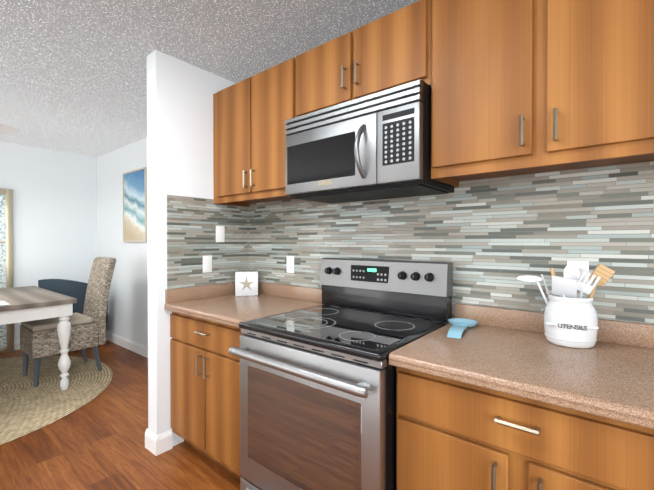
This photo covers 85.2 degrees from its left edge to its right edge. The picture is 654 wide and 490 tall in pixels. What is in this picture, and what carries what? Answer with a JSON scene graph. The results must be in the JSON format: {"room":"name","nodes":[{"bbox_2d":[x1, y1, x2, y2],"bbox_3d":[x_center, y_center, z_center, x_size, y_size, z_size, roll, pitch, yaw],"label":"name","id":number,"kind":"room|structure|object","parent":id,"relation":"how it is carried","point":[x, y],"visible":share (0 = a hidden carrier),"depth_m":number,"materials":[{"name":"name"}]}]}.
{"room":"kitchen","nodes":[
{"label":"kitchen","id":0,"kind":"room"},
{"bbox_2d":[0,142,96,340],"bbox_3d":[-4.585,0.036,3.288,0.150,2.454,4.300,0,1,39],"label":"wall","id":1,"kind":"structure","parent":0,"point":[54,214],"depth_m":4.50,"materials":[{"name":"white paint"}]},
{"bbox_2d":[14,340,19,349],"bbox_3d":[-4.474,1.206,3.306,0.014,0.115,4.150,0,1,39],"label":"baseboard","id":2,"kind":"structure","parent":1,"relation":"attached to","point":[16,344],"depth_m":4.25,"materials":[{"name":"white wood"}]},
{"bbox_2d":[0,340,239,489],"bbox_3d":[-1.583,1.335,0.969,7.750,0.100,4.450,0,1,39],"label":"floor","id":3,"kind":"structure","parent":0,"point":[97,442],"depth_m":2.17,"materials":[{"name":"wood"}]},
{"bbox_2d":[0,188,13,352],"bbox_3d":[-4.009,0.303,3.847,0.040,1.910,0.930,0,1,39],"label":"floor mirror","id":4,"kind":"object","parent":3,"relation":"on","point":[6,265],"visible":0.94,"depth_m":4.15,"materials":[{"name":"beige mirror"}]},
{"bbox_2d":[0,356,111,444],"bbox_3d":[-3.083,1.261,2.843,2.340,0.012,2.340,0,1,39],"label":"rug","id":5,"kind":"object","parent":3,"relation":"on","point":[26,407],"visible":0.9,"depth_m":3.04,"materials":[{"name":"wicker"}]},
{"bbox_2d":[0,286,76,389],"bbox_3d":[-3.167,0.857,2.998,1.430,0.791,1.400,0,1,39],"label":"dining table","id":6,"kind":"object","parent":5,"relation":"on","point":[24,304],"visible":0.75,"depth_m":3.04,"materials":[{"name":"grey wood"}]},
{"bbox_2d":[20,257,115,386],"bbox_3d":[-2.525,0.689,3.496,0.478,1.115,0.686,0,1,39],"label":"wicker chair","id":7,"kind":"object","parent":5,"relation":"on","point":[39,339],"visible":0.94,"depth_m":3.41,"materials":[{"name":"beige wicker"}]},
{"bbox_2d":[38,279,107,350],"bbox_3d":[-3.117,0.815,4.361,0.710,0.852,0.645,0,1,9],"label":"tub chair","id":8,"kind":"object","parent":5,"relation":"on","point":[75,289],"visible":0.29,"depth_m":4.09,"materials":[{"name":"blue fabric"}]},
{"bbox_2d":[170,312,243,479],"bbox_3d":[-0.491,0.837,2.196,0.793,0.873,0.655,0,1,39],"label":"base cabinet","id":9,"kind":"object","parent":3,"relation":"on","point":[205,388],"visible":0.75,"depth_m":1.96,"materials":[{"name":"brown wood"}]},
{"bbox_2d":[164,282,653,428],"bbox_3d":[0.289,0.343,1.563,2.797,0.123,0.652,0,1,39],"label":"countertop","id":10,"kind":"structure","parent":9,"relation":"on","point":[610,374],"depth_m":1.21,"materials":[{"name":"laminate"}]},
{"bbox_2d":[235,271,257,295],"bbox_3d":[-0.567,0.273,2.515,0.156,0.165,0.072,0,1,-10],"label":"decorative plaque","id":11,"kind":"object","parent":10,"relation":"on","point":[246,283],"visible":1,"depth_m":2.48,"materials":[{"name":"white ceramic"}]},
{"bbox_2d":[447,318,477,338],"bbox_3d":[0.570,0.354,1.527,0.128,0.021,0.292,0,1,29],"label":"spoon rest","id":12,"kind":"object","parent":10,"relation":"on","point":[459,326],"visible":0.96,"depth_m":1.54,"materials":[{"name":"blue ceramic"}]},
{"bbox_2d":[517,264,614,348],"bbox_3d":[0.885,0.216,1.336,0.307,0.300,0.177,0,1,39],"label":"utensil crock","id":13,"kind":"object","parent":10,"relation":"on","point":[570,318],"visible":1,"depth_m":1.28,"materials":[{"name":"white ceramic"}]},
{"bbox_2d":[228,258,452,489],"bbox_3d":[0.071,0.680,1.649,0.758,1.197,0.743,0,1,39],"label":"range","id":14,"kind":"object","parent":3,"relation":"on","point":[318,397],"visible":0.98,"depth_m":1.46,"materials":[{"name":"silver metal"}]},
{"bbox_2d":[396,366,653,489],"bbox_3d":[0.716,0.846,1.220,0.772,0.873,0.655,0,1,39],"label":"base cabinet","id":15,"kind":"object","parent":3,"relation":"on","point":[453,435],"visible":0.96,"depth_m":1.01,"materials":[{"name":"brown wood"}]},
{"bbox_2d":[97,138,147,346],"bbox_3d":[-1.911,0.030,3.987,3.430,2.454,0.150,0,1,39],"label":"wall","id":16,"kind":"structure","parent":0,"point":[128,307],"depth_m":4.40,"materials":[{"name":"white paint"}]},
{"bbox_2d":[106,330,147,357],"bbox_3d":[-1.904,1.200,3.887,3.280,0.115,0.014,0,1,39],"label":"baseboard","id":17,"kind":"structure","parent":16,"relation":"attached to","point":[135,347],"depth_m":4.28,"materials":[{"name":"white wood"}]},
{"bbox_2d":[123,167,146,241],"bbox_3d":[-2.229,-0.450,4.122,0.600,0.830,0.028,0,1,39],"label":"picture","id":18,"kind":"object","parent":16,"relation":"attached to","point":[134,205],"visible":0.96,"depth_m":4.10,"materials":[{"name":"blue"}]},
{"bbox_2d":[147,50,235,445],"bbox_3d":[-0.829,0.043,2.502,0.120,2.454,0.800,0,1,39],"label":"wall","id":19,"kind":"structure","parent":0,"point":[180,93],"depth_m":2.21,"materials":[{"name":"white paint"}]},
{"bbox_2d":[145,428,157,455],"bbox_3d":[-1.085,1.216,2.196,0.148,0.115,0.014,0,1,39],"label":"baseboard","id":20,"kind":"structure","parent":19,"relation":"attached to","point":[151,441],"depth_m":2.18,"materials":[{"name":"white wood"}]},
{"bbox_2d":[157,429,172,454],"bbox_3d":[-1.000,1.216,2.194,0.014,0.115,0.090,0,1,39],"label":"baseboard","id":21,"kind":"structure","parent":19,"relation":"attached to","point":[165,441],"depth_m":2.19,"materials":[{"name":"white wood"}]},
{"bbox_2d":[167,195,248,288],"bbox_3d":[-0.793,-0.021,2.444,0.008,0.585,0.627,0,1,39],"label":"backsplash","id":22,"kind":"structure","parent":19,"relation":"attached to","point":[193,223],"depth_m":2.38,"materials":[{"name":"tile"}]},
{"bbox_2d":[203,255,211,272],"bbox_3d":[-0.810,0.128,2.411,0.008,0.115,0.070,0,1,39],"label":"rocker light switch","id":23,"kind":"object","parent":22,"relation":"attached to","point":[207,263],"visible":1,"depth_m":2.41,"materials":[{"name":"white plastic"}]},
{"bbox_2d":[216,226,224,241],"bbox_3d":[-0.748,-0.076,2.489,0.005,0.115,0.070,0,1,39],"label":"switch plate","id":24,"kind":"object","parent":22,"relation":"attached to","point":[220,233],"visible":1,"depth_m":2.49,"materials":[{"name":"white plastic"}]},
{"bbox_2d":[0,0,418,157],"bbox_3d":[-1.583,-1.219,0.945,7.750,0.100,4.450,0,1,39],"label":"ceiling","id":25,"kind":"structure","parent":0,"point":[73,76],"depth_m":2.12,"materials":[{"name":"white paint"}]},
{"bbox_2d":[0,122,18,134],"bbox_3d":[-2.661,-0.929,2.348,0.955,0.502,0.978,0,1,39],"label":"ceiling fan","id":26,"kind":"object","parent":25,"relation":"hanging from","point":[6,129],"visible":1,"depth_m":2.73,"materials":[{"name":"white"}]},
{"bbox_2d":[265,282,653,324],"bbox_3d":[1.071,0.053,1.512,4.320,2.454,0.250,0,1,39],"label":"wall","id":27,"kind":"structure","parent":0,"point":[452,311],"depth_m":1.77,"materials":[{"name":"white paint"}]},
{"bbox_2d":[213,57,296,206],"bbox_3d":[-0.397,-0.660,2.299,0.793,0.755,0.355,0,1,39],"label":"upper cabinet","id":28,"kind":"object","parent":27,"relation":"attached to","point":[252,114],"visible":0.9,"depth_m":2.16,"materials":[{"name":"brown wood"}]},
{"bbox_2d":[296,0,430,116],"bbox_3d":[0.210,-0.851,1.807,0.764,0.365,0.355,0,1,39],"label":"upper cabinet","id":29,"kind":"object","parent":27,"relation":"attached to","point":[390,50],"visible":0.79,"depth_m":1.64,"materials":[{"name":"brown wood"}]},
{"bbox_2d":[285,79,453,203],"bbox_3d":[0.175,-0.455,1.767,0.754,0.416,0.465,0,1,39],"label":"over-the-range microwave","id":30,"kind":"object","parent":29,"relation":"attached to","point":[376,146],"visible":1,"depth_m":1.58,"materials":[{"name":"silver metal"}]},
{"bbox_2d":[248,161,653,323],"bbox_3d":[0.492,-0.016,1.813,2.800,0.585,0.008,0,1,39],"label":"backsplash","id":31,"kind":"structure","parent":27,"relation":"attached to","point":[492,239],"depth_m":1.58,"materials":[{"name":"tile"}]},
{"bbox_2d":[287,256,293,272],"bbox_3d":[-0.248,0.131,2.403,0.070,0.115,0.008,0,1,39],"label":"electrical outlet","id":32,"kind":"object","parent":31,"relation":"attached to","point":[290,264],"visible":1,"depth_m":2.40,"materials":[{"name":"white plastic"}]},
{"bbox_2d":[567,261,588,283],"bbox_3d":[0.990,0.121,1.402,0.070,0.115,0.008,0,1,39],"label":"electrical outlet","id":33,"kind":"object","parent":31,"relation":"attached to","point":[582,266],"visible":0.23,"depth_m":1.39,"materials":[{"name":"white plastic"}]},
{"bbox_2d":[431,0,653,186],"bbox_3d":[0.810,-0.651,1.324,0.774,0.755,0.355,0,1,39],"label":"upper cabinet","id":34,"kind":"object","parent":27,"relation":"attached to","point":[521,87],"visible":1,"depth_m":1.23,"materials":[{"name":"brown wood"}]}
]}

